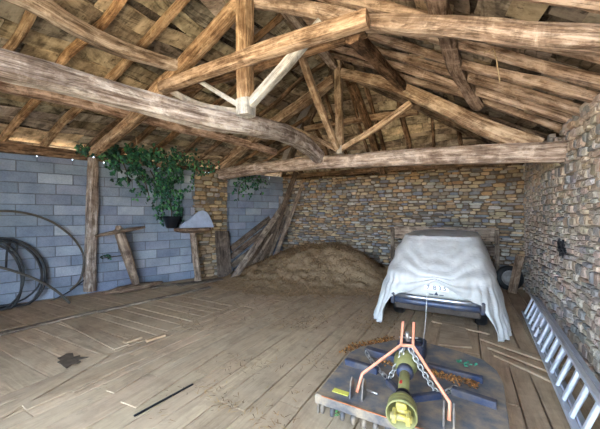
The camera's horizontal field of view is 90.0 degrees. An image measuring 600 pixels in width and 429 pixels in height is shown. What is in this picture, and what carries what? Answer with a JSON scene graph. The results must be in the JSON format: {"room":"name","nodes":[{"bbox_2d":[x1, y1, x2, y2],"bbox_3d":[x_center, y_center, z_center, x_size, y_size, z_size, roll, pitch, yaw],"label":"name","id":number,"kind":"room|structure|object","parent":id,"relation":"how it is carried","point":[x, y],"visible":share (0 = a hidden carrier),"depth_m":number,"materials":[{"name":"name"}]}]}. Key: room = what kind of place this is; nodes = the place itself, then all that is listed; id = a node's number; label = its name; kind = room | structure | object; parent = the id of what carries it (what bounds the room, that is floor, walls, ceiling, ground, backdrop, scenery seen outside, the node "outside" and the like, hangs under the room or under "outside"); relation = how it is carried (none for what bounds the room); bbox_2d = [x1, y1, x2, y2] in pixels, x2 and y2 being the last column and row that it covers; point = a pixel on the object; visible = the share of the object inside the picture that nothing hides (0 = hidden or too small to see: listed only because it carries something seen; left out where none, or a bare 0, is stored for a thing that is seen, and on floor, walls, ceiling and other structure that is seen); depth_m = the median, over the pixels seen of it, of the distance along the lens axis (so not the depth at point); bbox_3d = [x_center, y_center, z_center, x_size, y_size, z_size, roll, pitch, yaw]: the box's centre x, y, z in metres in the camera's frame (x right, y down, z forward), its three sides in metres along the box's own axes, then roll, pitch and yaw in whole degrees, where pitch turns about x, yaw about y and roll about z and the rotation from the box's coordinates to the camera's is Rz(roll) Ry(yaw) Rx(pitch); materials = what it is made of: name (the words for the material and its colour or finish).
{"room":"farm building","nodes":[
{"label":"farm building","id":0,"kind":"room"},
{"bbox_2d":[0,152,284,304],"bbox_3d":[-4.404,0.280,6.735,10.703,3.040,0.228,0,0,-42],"label":"wall","id":1,"kind":"structure","parent":0,"point":[51,188],"depth_m":6.41,"materials":[{"name":"concrete"}]},
{"bbox_2d":[0,141,88,160],"bbox_3d":[-6.269,-1.261,4.974,4.552,0.227,0.237,0,0,-41],"label":"wall plate","id":2,"kind":"object","parent":1,"relation":"on","point":[5,147],"visible":0.89,"depth_m":5.87,"materials":[{"name":"brown wood"}]},
{"bbox_2d":[1,10,36,51],"bbox_3d":[-3.769,-2.247,3.890,5.618,1.954,0.195,0,0,29],"label":"rafter","id":3,"kind":"object","parent":2,"relation":"on","point":[24,26],"visible":0.62,"depth_m":3.77,"materials":[{"name":"brown wood"}]},
{"bbox_2d":[0,0,126,141],"bbox_3d":[-3.384,-2.245,4.362,5.402,1.965,0.176,0,0,29],"label":"rafter","id":4,"kind":"object","parent":2,"relation":"on","point":[102,23],"visible":0.58,"depth_m":4.25,"materials":[{"name":"brown wood"}]},
{"bbox_2d":[38,0,190,146],"bbox_3d":[-3.019,-2.242,4.814,5.202,1.981,0.191,0,0,29],"label":"rafter","id":5,"kind":"object","parent":2,"relation":"on","point":[168,16],"visible":0.66,"depth_m":4.63,"materials":[{"name":"brown wood"}]},
{"bbox_2d":[83,74,161,149],"bbox_3d":[-2.598,-2.242,5.335,4.964,1.967,0.169,0,0,29],"label":"rafter","id":6,"kind":"object","parent":2,"relation":"on","point":[104,131],"visible":0.2,"depth_m":6.00,"materials":[{"name":"brown wood"}]},
{"bbox_2d":[150,161,166,166],"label":"wall plate","id":7,"kind":"object","parent":1,"relation":"on","point":[160,163],"depth_m":7.34,"materials":[{"name":"brown wood"}]},
{"bbox_2d":[176,164,217,172],"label":"wall plate","id":8,"kind":"object","parent":1,"relation":"on","point":[184,167],"depth_m":8.01,"materials":[{"name":"brown wood"}]},
{"bbox_2d":[192,171,227,277],"bbox_3d":[-2.550,0.323,8.328,0.996,2.954,0.456,0,0,-42],"label":"pillar","id":9,"kind":"structure","parent":1,"relation":"attached to","point":[211,195],"depth_m":8.17,"materials":[{"name":"stone"}]},
{"bbox_2d":[74,143,219,259],"bbox_3d":[-3.293,-0.316,7.108,3.282,2.666,0.740,0,0,-41],"label":"ivy","id":10,"kind":"object","parent":9,"relation":"attached to","point":[132,155],"visible":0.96,"depth_m":7.15,"materials":[{"name":"green plant"}]},
{"bbox_2d":[229,175,269,200],"bbox_3d":[-1.493,-0.813,9.026,1.522,0.859,0.240,0,0,-41],"label":"ivy","id":11,"kind":"object","parent":1,"relation":"attached to","point":[245,180],"visible":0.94,"depth_m":8.97,"materials":[{"name":"green plant"}]},
{"bbox_2d":[0,0,332,176],"bbox_3d":[-3.022,-2.351,5.884,7.564,2.254,10.600,0,0,29],"label":"ceiling","id":12,"kind":"structure","parent":0,"point":[45,41],"depth_m":4.93,"materials":[{"name":"wood"}]},
{"bbox_2d":[119,13,284,154],"bbox_3d":[-2.224,-2.239,5.806,4.765,1.975,0.164,0,0,29],"label":"rafter","id":13,"kind":"object","parent":12,"relation":"attached to","point":[278,18],"visible":0.35,"depth_m":5.02,"materials":[{"name":"brown wood"}]},
{"bbox_2d":[149,70,263,152],"bbox_3d":[-1.867,-2.235,6.256,4.574,1.983,0.190,0,0,28],"label":"rafter","id":14,"kind":"object","parent":12,"relation":"attached to","point":[233,89],"visible":0.3,"depth_m":6.20,"materials":[{"name":"brown wood"}]},
{"bbox_2d":[165,56,310,162],"bbox_3d":[-1.507,-2.236,6.707,4.374,1.980,0.161,0,0,28],"label":"rafter","id":15,"kind":"object","parent":12,"relation":"attached to","point":[198,139],"visible":0.17,"depth_m":7.20,"materials":[{"name":"brown wood"}]},
{"bbox_2d":[191,61,326,165],"bbox_3d":[-1.168,-2.232,7.120,4.179,1.976,0.158,0,0,29],"label":"rafter","id":16,"kind":"object","parent":12,"relation":"attached to","point":[290,88],"visible":0.65,"depth_m":6.73,"materials":[{"name":"brown wood"}]},
{"bbox_2d":[0,277,599,428],"bbox_3d":[-1.771,1.748,5.082,11.500,0.105,10.400,0,0,29],"label":"floor","id":17,"kind":"structure","parent":0,"point":[28,358],"depth_m":3.67,"materials":[{"name":"wood"}]},
{"bbox_2d":[0,237,46,310],"bbox_3d":[-5.354,1.051,5.378,1.266,1.282,0.393,0,0,-42],"label":"coil","id":18,"kind":"object","parent":17,"relation":"on","point":[16,300],"visible":0.97,"depth_m":5.50,"materials":[{"name":"black rubber"}]},
{"bbox_2d":[0,266,70,303],"bbox_3d":[-5.086,1.183,5.304,1.662,1.027,0.216,0,0,-35],"label":"pipe","id":19,"kind":"object","parent":17,"relation":"on","point":[1,267],"visible":1,"depth_m":5.53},
{"bbox_2d":[0,310,96,335],"bbox_3d":[-3.871,1.678,4.715,0.100,0.035,1.214,0,0,34],"label":"plank","id":20,"kind":"object","parent":17,"relation":"on","point":[10,331],"visible":0.98,"depth_m":4.60,"materials":[{"name":"wood"}]},
{"bbox_2d":[0,354,109,419],"bbox_3d":[-2.459,1.686,2.985,0.160,0.014,1.252,0,0,10],"label":"plank","id":21,"kind":"object","parent":17,"relation":"on","point":[11,407],"visible":1,"depth_m":2.93,"materials":[{"name":"wood"}]},
{"bbox_2d":[52,280,83,299],"bbox_3d":[-4.709,1.486,6.160,0.810,0.528,0.023,0,0,-42],"label":"hose","id":22,"kind":"object","parent":17,"relation":"on","point":[82,280],"visible":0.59,"depth_m":6.13,"materials":[{"name":"black rubber"}]},
{"bbox_2d":[57,353,87,368],"bbox_3d":[-2.673,1.687,3.499,0.404,0.008,0.257,0,0,29],"label":"oil patch","id":23,"kind":"object","parent":17,"relation":"on","point":[68,359],"visible":1,"depth_m":3.48,"materials":[{"name":"liquid"}]},
{"bbox_2d":[22,351,156,410],"bbox_3d":[-2.096,1.685,3.144,0.120,0.014,1.227,0,0,30],"label":"plank","id":24,"kind":"object","parent":17,"relation":"on","point":[34,403],"visible":1,"depth_m":3.00,"materials":[{"name":"wood"}]},
{"bbox_2d":[83,157,98,291],"bbox_3d":[-4.447,0.208,6.387,0.214,2.835,0.248,0,0,29],"label":"wall post","id":25,"kind":"object","parent":17,"relation":"on","point":[92,199],"visible":0.97,"depth_m":6.32,"materials":[{"name":"wood"}]},
{"bbox_2d":[0,210,84,289],"bbox_3d":[-5.189,0.728,5.575,1.957,1.623,0.040,0,0,-42],"label":"pipe","id":26,"kind":"object","parent":25,"relation":"attached to","point":[13,211],"visible":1,"depth_m":6.01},
{"bbox_2d":[88,116,148,156],"bbox_3d":[-3.510,-1.541,5.738,2.231,0.638,0.185,0,0,36],"label":"brace","id":27,"kind":"object","parent":25,"relation":"attached to","point":[92,150],"visible":0.18,"depth_m":6.03,"materials":[{"name":"brown wood"}]},
{"bbox_2d":[55,315,129,349],"bbox_3d":[-3.091,1.687,4.377,1.994,0.014,0.190,0,0,34],"label":"plank","id":28,"kind":"object","parent":17,"relation":"on","point":[106,339],"visible":0.96,"depth_m":4.23,"materials":[{"name":"wood"}]},
{"bbox_2d":[71,351,148,392],"bbox_3d":[-2.022,1.689,3.278,0.130,0.014,0.891,0,0,24],"label":"plank","id":29,"kind":"object","parent":17,"relation":"on","point":[96,380],"visible":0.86,"depth_m":3.05,"materials":[{"name":"wood"}]},
{"bbox_2d":[95,226,162,293],"bbox_3d":[-3.678,0.961,6.582,0.477,1.447,1.398,0,0,43],"label":"trestle","id":30,"kind":"object","parent":17,"relation":"on","point":[119,232],"visible":1,"depth_m":6.44,"materials":[{"name":"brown wood"}]},
{"bbox_2d":[123,336,141,343],"bbox_3d":[-2.237,1.677,4.011,0.070,0.030,0.227,0,0,32],"label":"plank","id":31,"kind":"object","parent":17,"relation":"on","point":[137,337],"visible":1,"depth_m":3.99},
{"bbox_2d":[106,357,171,393],"bbox_3d":[-1.680,1.688,3.192,0.120,0.015,0.726,0,0,20],"label":"plank","id":32,"kind":"object","parent":17,"relation":"on","point":[119,386],"visible":1,"depth_m":3.13,"materials":[{"name":"wood"}]},
{"bbox_2d":[97,286,210,312],"bbox_3d":[-2.788,1.678,6.053,0.090,0.035,2.272,0,0,38],"label":"plank","id":33,"kind":"object","parent":17,"relation":"on","point":[207,287],"visible":1,"depth_m":5.83,"materials":[{"name":"wood"}]},
{"bbox_2d":[145,334,165,341],"bbox_3d":[-1.962,1.679,4.080,0.050,0.033,0.253,0,0,41],"label":"plank","id":34,"kind":"object","parent":17,"relation":"on","point":[161,335],"visible":1,"depth_m":4.06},
{"bbox_2d":[149,283,175,288],"bbox_3d":[-3.209,1.678,7.046,0.584,0.035,0.120,0,0,-42],"label":"plank","id":35,"kind":"object","parent":17,"relation":"on","point":[171,284],"visible":0.96,"depth_m":7.02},
{"bbox_2d":[133,383,193,416],"bbox_3d":[-1.230,1.691,2.755,0.022,0.012,0.576,0,0,34],"label":"strip","id":36,"kind":"object","parent":17,"relation":"on","point":[190,385],"visible":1,"depth_m":2.72,"materials":[{"name":"black plastic"}]},
{"bbox_2d":[121,347,222,407],"bbox_3d":[-1.284,1.689,3.214,0.200,0.015,1.205,0,0,24],"label":"plank","id":37,"kind":"object","parent":17,"relation":"on","point":[135,400],"visible":1,"depth_m":3.06,"materials":[{"name":"wood"}]},
{"bbox_2d":[174,227,223,286],"bbox_3d":[-2.590,1.020,7.595,1.158,1.371,0.561,0,0,-36],"label":"wooden stand","id":38,"kind":"object","parent":17,"relation":"on","point":[193,238],"visible":0.98,"depth_m":7.47,"materials":[{"name":"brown wood"}]},
{"bbox_2d":[163,216,180,227],"bbox_3d":[-3.124,0.190,7.323,0.440,0.290,0.440,0,0,29],"label":"pot","id":39,"kind":"object","parent":38,"relation":"on","point":[170,221],"visible":0.98,"depth_m":7.18,"materials":[{"name":"black plastic"}]},
{"bbox_2d":[179,211,213,227],"bbox_3d":[-2.644,0.114,7.633,0.880,0.437,0.179,0,0,-42],"label":"slab","id":40,"kind":"object","parent":38,"relation":"on","point":[201,219],"visible":1,"depth_m":7.64,"materials":[{"name":"stone"}]},
{"bbox_2d":[215,231,231,277],"bbox_3d":[-2.100,1.075,8.232,0.471,1.255,0.329,0,0,-42],"label":"board","id":41,"kind":"object","parent":17,"relation":"on","point":[222,238],"visible":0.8,"depth_m":8.20,"materials":[{"name":"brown wood"}]},
{"bbox_2d":[100,286,405,428],"bbox_3d":[-0.765,1.683,5.600,5.238,0.018,5.955,0,0,29],"label":"litter","id":42,"kind":"object","parent":17,"relation":"on","point":[323,316],"visible":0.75,"depth_m":4.49,"materials":[{"name":"brown plant"}]},
{"bbox_2d":[231,204,281,276],"bbox_3d":[-1.096,0.631,8.779,0.126,2.182,2.483,0,0,32],"label":"plank","id":43,"kind":"object","parent":17,"relation":"on","point":[250,253],"visible":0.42,"depth_m":8.54,"materials":[{"name":"wood"}]},
{"bbox_2d":[244,215,284,268],"bbox_3d":[-1.116,0.827,9.045,0.102,1.778,1.780,0,0,42],"label":"plank","id":44,"kind":"object","parent":17,"relation":"on","point":[273,228],"visible":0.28,"depth_m":8.99,"materials":[{"name":"wood"}]},
{"bbox_2d":[257,239,271,262],"bbox_3d":[-0.875,0.580,9.442,1.336,2.242,0.106,0,0,-43],"label":"plank","id":45,"kind":"object","parent":17,"relation":"on","point":[262,256],"visible":0.1,"depth_m":9.20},
{"bbox_2d":[249,210,285,266],"bbox_3d":[-0.985,0.728,9.290,0.097,1.958,1.649,0,0,42],"label":"plank","id":46,"kind":"object","parent":17,"relation":"on","point":[258,255],"visible":0.3,"depth_m":9.03,"materials":[{"name":"wood"}]},
{"bbox_2d":[231,227,264,258],"bbox_3d":[-1.480,0.814,8.951,1.377,0.922,0.031,0,0,-42],"label":"board","id":47,"kind":"object","parent":46,"relation":"on","point":[253,239],"visible":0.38,"depth_m":8.82,"materials":[{"name":"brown wood"}]},
{"bbox_2d":[230,216,270,250],"bbox_3d":[-1.459,0.547,9.024,1.463,1.010,0.031,0,0,-42],"label":"board","id":48,"kind":"object","parent":47,"relation":"on","point":[266,220],"visible":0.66,"depth_m":8.96,"materials":[{"name":"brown wood"}]},
{"bbox_2d":[268,205,289,257],"bbox_3d":[-0.743,0.695,9.619,1.040,2.006,0.089,0,0,-34],"label":"plank","id":49,"kind":"object","parent":17,"relation":"on","point":[287,209],"visible":0.4,"depth_m":9.67,"materials":[{"name":"wood"}]},
{"bbox_2d":[263,171,297,260],"bbox_3d":[-0.656,0.161,9.441,1.222,3.070,0.100,0,0,-8],"label":"plank","id":50,"kind":"object","parent":17,"relation":"on","point":[294,175],"visible":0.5,"depth_m":9.41,"materials":[{"name":"wood"}]},
{"bbox_2d":[278,196,282,232],"bbox_3d":[-0.662,0.535,9.925,0.151,2.277,0.452,0,0,-13],"label":"plank","id":51,"kind":"object","parent":17,"relation":"on","point":[280,197],"visible":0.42,"depth_m":9.74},
{"bbox_2d":[276,211,289,247],"bbox_3d":[-0.607,0.795,9.747,0.827,1.789,0.083,0,0,29],"label":"plank","id":52,"kind":"object","parent":17,"relation":"on","point":[289,211],"visible":0.24,"depth_m":9.64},
{"bbox_2d":[274,183,303,254],"bbox_3d":[-0.406,0.359,9.364,1.108,2.661,0.044,0,0,0],"label":"plank","id":53,"kind":"object","parent":17,"relation":"on","point":[300,190],"visible":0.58,"depth_m":9.35,"materials":[{"name":"wood"}]},
{"bbox_2d":[184,240,426,341],"bbox_3d":[0.481,1.227,6.966,5.672,1.031,6.029,0,0,-40],"label":"heap","id":54,"kind":"object","parent":17,"relation":"on","point":[332,268],"visible":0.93,"depth_m":7.20,"materials":[{"name":"soil"}]},
{"bbox_2d":[231,249,249,267],"bbox_3d":[-1.544,1.150,8.841,1.114,0.754,0.032,0,0,-43],"label":"board","id":55,"kind":"object","parent":54,"relation":"on","point":[239,259],"visible":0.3,"depth_m":8.62,"materials":[{"name":"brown wood"}]},
{"bbox_2d":[339,335,394,352],"bbox_3d":[0.889,1.682,3.907,0.949,0.053,0.236,0,0,-24],"label":"leaf litter","id":56,"kind":"object","parent":17,"relation":"on","point":[384,339],"visible":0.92,"depth_m":3.91,"materials":[{"name":"plant"}]},
{"bbox_2d":[315,321,509,428],"bbox_3d":[1.052,1.310,2.751,1.406,0.719,1.730,0,0,30],"label":"rotary mower","id":57,"kind":"object","parent":17,"relation":"on","point":[400,395],"visible":1,"depth_m":2.48,"materials":[{"name":"paint"}]},
{"bbox_2d":[377,358,478,388],"bbox_3d":[1.166,1.471,2.818,0.900,0.053,0.195,0,0,29],"label":"dead leaves","id":58,"kind":"object","parent":57,"relation":"on","point":[440,374],"visible":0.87,"depth_m":2.70,"materials":[{"name":"orange plant"}]},
{"bbox_2d":[456,359,477,366],"bbox_3d":[1.648,1.470,2.968,0.186,0.040,0.105,0,0,29],"label":"scrap","id":59,"kind":"object","parent":57,"relation":"on","point":[457,360],"visible":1,"depth_m":2.96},
{"bbox_2d":[390,281,487,325],"bbox_3d":[2.794,1.050,5.881,1.440,1.300,3.480,0,0,29],"label":"car","id":60,"kind":"object","parent":17,"relation":"on","point":[440,300],"visible":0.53,"depth_m":4.43,"materials":[{"name":"beige paint"}]},
{"bbox_2d":[423,293,426,338],"bbox_3d":[1.735,1.416,4.144,0.060,0.555,0.595,0,0,22],"label":"cord","id":61,"kind":"object","parent":60,"relation":"hanging from","point":[426,293],"visible":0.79,"depth_m":4.32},
{"bbox_2d":[373,229,511,341],"bbox_3d":[2.824,1.006,5.962,2.008,1.355,3.903,0,0,29],"label":"cover","id":62,"kind":"object","parent":60,"relation":"on","point":[460,261],"visible":1,"depth_m":4.59,"materials":[{"name":"fabric"}]},
{"bbox_2d":[391,226,499,270],"bbox_3d":[3.463,1.002,7.374,2.405,1.396,0.110,0,0,29],"label":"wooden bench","id":63,"kind":"object","parent":17,"relation":"on","point":[487,234],"visible":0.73,"depth_m":7.05,"materials":[{"name":"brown wood"}]},
{"bbox_2d":[438,316,471,347],"bbox_3d":[2.234,1.683,4.311,0.394,0.020,1.192,0,0,29],"label":"flat board","id":64,"kind":"object","parent":17,"relation":"on","point":[450,335],"visible":1,"depth_m":4.15,"materials":[{"name":"wood"}]},
{"bbox_2d":[432,320,489,334],"bbox_3d":[2.380,1.682,4.480,0.783,0.022,0.050,0,0,41],"label":"board","id":65,"kind":"object","parent":17,"relation":"on","point":[434,321],"visible":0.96,"depth_m":4.39,"materials":[{"name":"wood"}]},
{"bbox_2d":[496,265,523,289],"bbox_3d":[4.668,1.415,6.700,0.550,0.548,0.214,0,0,15],"label":"wheel","id":66,"kind":"object","parent":17,"relation":"on","point":[504,272],"visible":0.59,"depth_m":6.67,"materials":[{"name":"black rubber"}]},
{"bbox_2d":[508,255,523,293],"bbox_3d":[4.654,1.290,6.463,0.368,0.816,0.157,0,0,-20],"label":"post","id":67,"kind":"object","parent":17,"relation":"on","point":[518,262],"visible":1,"depth_m":6.44,"materials":[{"name":"brown wood"}]},
{"bbox_2d":[479,337,563,367],"bbox_3d":[2.694,1.682,3.708,0.130,0.022,0.869,0,0,-30],"label":"board","id":68,"kind":"object","parent":17,"relation":"on","point":[485,339],"visible":0.86,"depth_m":3.72,"materials":[{"name":"wood"}]},
{"bbox_2d":[494,354,560,386],"bbox_3d":[2.472,1.682,3.250,0.080,0.022,0.728,0,0,-20],"label":"board","id":69,"kind":"object","parent":17,"relation":"on","point":[514,363],"visible":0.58,"depth_m":3.28,"materials":[{"name":"wood"}]},
{"bbox_2d":[488,346,567,376],"bbox_3d":[2.583,1.682,3.457,0.110,0.022,0.782,0,0,-26],"label":"board","id":70,"kind":"object","parent":17,"relation":"on","point":[493,348],"visible":0.78,"depth_m":3.48,"materials":[{"name":"wood"}]},
{"bbox_2d":[521,294,599,428],"bbox_3d":[2.907,1.520,3.427,0.245,0.343,3.957,0,0,31],"label":"ladder","id":71,"kind":"object","parent":17,"relation":"on","point":[538,315],"visible":1,"depth_m":2.96,"materials":[{"name":"metal"}]},
{"bbox_2d":[282,165,526,288],"bbox_3d":[2.397,0.320,8.590,7.520,2.959,0.556,0,0,30],"label":"wall","id":72,"kind":"structure","parent":0,"point":[361,212],"depth_m":8.10,"materials":[{"name":"stone"}]},
{"bbox_2d":[283,174,291,178],"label":"wall plate","id":73,"kind":"object","parent":72,"relation":"on","point":[288,176],"depth_m":9.69,"materials":[{"name":"brown wood"}]},
{"bbox_2d":[281,72,366,159],"bbox_3d":[1.713,-2.303,7.440,7.618,2.370,3.434,0,0,29],"label":"beam","id":74,"kind":"structure","parent":72,"relation":"attached to","point":[304,112],"depth_m":7.77,"materials":[{"name":"wood"}]},
{"bbox_2d":[297,167,378,177],"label":"wall plate","id":75,"kind":"object","parent":72,"relation":"on","point":[360,171],"depth_m":8.81,"materials":[{"name":"brown wood"}]},
{"bbox_2d":[310,120,338,176],"bbox_3d":[0.702,-1.800,8.439,0.144,1.364,1.785,0,0,30],"label":"rafter","id":76,"kind":"object","parent":75,"relation":"on","point":[317,132],"visible":0.41,"depth_m":8.28,"materials":[{"name":"brown wood"}]},
{"bbox_2d":[325,95,355,175],"bbox_3d":[1.091,-1.980,7.948,0.130,1.708,2.262,0,0,29],"label":"rafter","id":77,"kind":"object","parent":75,"relation":"on","point":[326,97],"visible":0.34,"depth_m":7.28,"materials":[{"name":"brown wood"}]},
{"bbox_2d":[342,63,374,174],"bbox_3d":[1.503,-2.162,7.446,0.119,2.064,2.745,0,0,28],"label":"rafter","id":78,"kind":"object","parent":75,"relation":"on","point":[346,82],"visible":0.5,"depth_m":7.16,"materials":[{"name":"brown wood"}]},
{"bbox_2d":[348,82,385,173],"bbox_3d":[1.741,-1.996,7.376,0.250,1.782,2.255,0,0,33],"label":"rafter","id":79,"kind":"object","parent":75,"relation":"on","point":[353,88],"visible":0.73,"depth_m":6.86,"materials":[{"name":"brown wood"}]},
{"bbox_2d":[364,87,393,171],"bbox_3d":[1.971,-2.014,7.423,0.146,1.781,2.355,0,0,32],"label":"rafter","id":80,"kind":"object","parent":75,"relation":"on","point":[367,91],"visible":0.51,"depth_m":7.00,"materials":[{"name":"brown wood"}]},
{"bbox_2d":[385,164,505,171],"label":"wall plate","id":81,"kind":"object","parent":72,"relation":"on","point":[416,167],"depth_m":7.65,"materials":[{"name":"brown wood"}]},
{"bbox_2d":[397,102,415,171],"bbox_3d":[2.607,-1.865,7.298,0.151,1.510,1.971,0,0,31],"label":"rafter","id":82,"kind":"object","parent":81,"relation":"on","point":[402,119],"visible":0.44,"depth_m":7.13,"materials":[{"name":"brown wood"}]},
{"bbox_2d":[342,66,498,143],"bbox_3d":[2.928,-2.148,6.537,4.434,1.965,0.210,0,0,-7],"label":"beam","id":83,"kind":"structure","parent":81,"relation":"on","point":[401,100],"depth_m":6.50,"materials":[{"name":"brown wood"}]},
{"bbox_2d":[304,109,418,130],"bbox_3d":[1.368,-2.276,7.262,2.809,0.195,0.199,0,0,29],"label":"purlin","id":84,"kind":"object","parent":83,"relation":"attached to","point":[410,112],"visible":0.64,"depth_m":7.18,"materials":[{"name":"brown wood"}]},
{"bbox_2d":[464,107,547,140],"bbox_3d":[2.796,-2.017,5.553,3.332,1.886,0.122,0,0,29],"label":"rafter","id":85,"kind":"object","parent":83,"relation":"attached to","point":[543,135],"visible":0.16,"depth_m":5.06,"materials":[{"name":"brown wood"}]},
{"bbox_2d":[430,117,437,170],"bbox_3d":[3.197,-1.716,7.203,0.116,1.170,1.542,0,0,28],"label":"rafter","id":86,"kind":"object","parent":81,"relation":"on","point":[432,120],"visible":0.51,"depth_m":6.95,"materials":[{"name":"brown wood"}]},
{"bbox_2d":[457,131,462,168],"bbox_3d":[3.788,-1.563,7.101,0.153,0.889,1.146,0,0,29],"label":"rafter","id":87,"kind":"object","parent":81,"relation":"on","point":[459,134],"visible":0.35,"depth_m":6.88,"materials":[{"name":"brown wood"}]},
{"bbox_2d":[283,0,599,180],"bbox_3d":[0.060,-2.195,4.189,7.569,2.546,10.600,0,0,29],"label":"ceiling","id":88,"kind":"structure","parent":0,"point":[511,9],"depth_m":5.08,"materials":[{"name":"wood"}]},
{"bbox_2d":[331,52,562,131],"bbox_3d":[2.335,-2.092,5.014,3.934,2.243,0.137,0,0,28],"label":"rafter","id":89,"kind":"object","parent":88,"relation":"attached to","point":[509,110],"visible":0.69,"depth_m":4.68,"materials":[{"name":"brown wood"}]},
{"bbox_2d":[302,17,599,102],"bbox_3d":[1.738,-2.095,3.931,3.939,2.246,0.180,0,0,29],"label":"rafter","id":90,"kind":"object","parent":88,"relation":"attached to","point":[550,85],"visible":0.64,"depth_m":3.53,"materials":[{"name":"brown wood"}]},
{"bbox_2d":[332,46,571,123],"bbox_3d":[2.134,-2.095,4.646,3.944,2.254,0.163,0,0,28],"label":"rafter","id":91,"kind":"object","parent":88,"relation":"attached to","point":[496,96],"visible":0.59,"depth_m":4.29,"materials":[{"name":"brown wood"}]},
{"bbox_2d":[317,0,599,64],"bbox_3d":[1.325,-2.096,3.185,3.947,2.255,0.182,0,0,29],"label":"rafter","id":92,"kind":"object","parent":88,"relation":"attached to","point":[373,6],"visible":0.32,"depth_m":3.31,"materials":[{"name":"brown wood"}]},
{"bbox_2d":[484,48,500,82],"bbox_3d":[1.830,-1.412,2.840,0.159,0.322,0.044,0,0,1],"label":"twine","id":93,"kind":"object","parent":92,"relation":"hanging from","point":[492,48],"visible":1,"depth_m":2.84,"materials":[{"name":"fabric"}]},
{"bbox_2d":[347,45,581,116],"bbox_3d":[1.934,-2.092,4.290,3.947,2.253,0.160,0,0,28],"label":"rafter","id":94,"kind":"object","parent":88,"relation":"attached to","point":[568,106],"visible":0.62,"depth_m":3.88,"materials":[{"name":"brown wood"}]},
{"bbox_2d":[404,36,599,89],"bbox_3d":[1.520,-2.092,3.537,3.938,2.240,0.133,0,0,28],"label":"rafter","id":95,"kind":"object","parent":88,"relation":"attached to","point":[575,75],"visible":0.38,"depth_m":3.04,"materials":[{"name":"brown wood"}]},
{"bbox_2d":[518,0,599,13],"bbox_3d":[1.017,-2.093,2.621,3.948,2.252,0.182,0,0,29],"label":"rafter","id":96,"kind":"object","parent":88,"relation":"attached to","point":[593,6],"visible":1,"depth_m":2.11,"materials":[{"name":"brown wood"}]},
{"bbox_2d":[523,93,599,381],"bbox_3d":[3.163,0.254,2.728,0.625,3.093,10.011,0,0,29],"label":"wall","id":97,"kind":"structure","parent":0,"point":[562,200],"depth_m":3.81,"materials":[{"name":"stone"}]},
{"bbox_2d":[216,60,567,179],"bbox_3d":[0.591,-1.926,6.359,7.622,2.444,0.332,0,0,37],"label":"roof truss","id":98,"kind":"object","parent":97,"relation":"on","point":[514,146],"visible":0.9,"depth_m":5.29,"materials":[{"name":"brown wood"}]},
{"bbox_2d":[0,81,276,154],"bbox_3d":[-2.415,-1.614,5.756,1.040,0.658,6.173,0,0,29],"label":"purlin","id":99,"kind":"object","parent":98,"relation":"on","point":[8,88],"visible":0.77,"depth_m":5.11,"materials":[{"name":"brown wood"}]},
{"bbox_2d":[0,48,324,163],"bbox_3d":[-1.055,-1.244,3.920,0.660,0.505,5.743,0,0,34],"label":"beam","id":100,"kind":"structure","parent":98,"relation":"on","point":[16,68],"depth_m":3.11,"materials":[{"name":"wood"}]},
{"bbox_2d":[94,0,599,152],"bbox_3d":[-0.972,-2.083,3.972,7.470,1.836,0.538,0,0,31],"label":"roof truss","id":101,"kind":"object","parent":100,"relation":"on","point":[332,23],"visible":0.94,"depth_m":3.41,"materials":[{"name":"brown wood"}]},
{"bbox_2d":[4,0,214,86],"bbox_3d":[-2.445,-2.388,3.922,3.068,0.497,0.506,0,0,-45],"label":"purlin","id":102,"kind":"object","parent":101,"relation":"on","point":[50,11],"visible":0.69,"depth_m":3.70,"materials":[{"name":"brown wood"}]},
{"bbox_2d":[281,13,337,70],"bbox_3d":[-0.963,-3.063,3.097,0.208,0.204,7.302,0,0,29],"label":"pole","id":103,"kind":"object","parent":101,"relation":"on","point":[296,22],"visible":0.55,"depth_m":4.83,"materials":[{"name":"brown wood"}]},
{"bbox_2d":[344,33,406,91],"bbox_3d":[1.152,-2.083,4.294,0.260,0.518,2.583,0,0,30],"label":"purlin","id":104,"kind":"object","parent":101,"relation":"attached to","point":[365,48],"visible":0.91,"depth_m":4.09,"materials":[{"name":"brown wood"}]},
{"bbox_2d":[280,70,333,176],"bbox_3d":[0.075,-2.179,8.144,0.185,1.901,4.072,0,0,-20],"label":"beam","id":105,"kind":"structure","parent":98,"relation":"attached to","point":[312,111],"depth_m":7.61,"materials":[{"name":"brown wood"}]},
{"bbox_2d":[212,151,231,167],"bbox_3d":[-0.978,-2.107,7.627,3.619,1.715,0.121,0,0,29],"label":"rafter","id":106,"kind":"object","parent":105,"relation":"attached to","point":[221,160],"visible":0.16,"depth_m":8.21,"materials":[{"name":"brown wood"}]},
{"bbox_2d":[232,115,309,166],"bbox_3d":[-0.901,-1.897,8.201,2.812,1.315,0.135,0,0,30],"label":"rafter","id":107,"kind":"object","parent":105,"relation":"attached to","point":[306,118],"visible":0.51,"depth_m":8.16,"materials":[{"name":"brown wood"}]},
{"bbox_2d":[262,145,291,161],"bbox_3d":[-0.818,-1.689,8.780,2.001,0.913,0.128,0,0,29],"label":"rafter","id":108,"kind":"object","parent":105,"relation":"attached to","point":[269,158],"visible":0.41,"depth_m":8.61,"materials":[{"name":"brown wood"}]},
{"bbox_2d":[298,57,339,149],"bbox_3d":[0.369,-1.875,5.277,0.144,1.198,1.594,0,0,29],"label":"brace","id":109,"kind":"object","parent":98,"relation":"attached to","point":[303,62],"visible":0.92,"depth_m":5.14,"materials":[{"name":"brown wood"}]},
{"bbox_2d":[425,0,483,110],"bbox_3d":[1.512,-1.823,2.982,0.365,0.411,4.302,0,0,34],"label":"purlin","id":110,"kind":"object","parent":98,"relation":"on","point":[451,54],"visible":0.73,"depth_m":3.63,"materials":[{"name":"wood"}]},
{"bbox_2d":[557,238,566,258],"bbox_3d":[3.571,0.459,4.085,0.114,0.277,0.248,0,0,29],"label":"bag","id":111,"kind":"object","parent":97,"relation":"hanging from","point":[560,243],"visible":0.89,"depth_m":4.06,"materials":[{"name":"plastic"}]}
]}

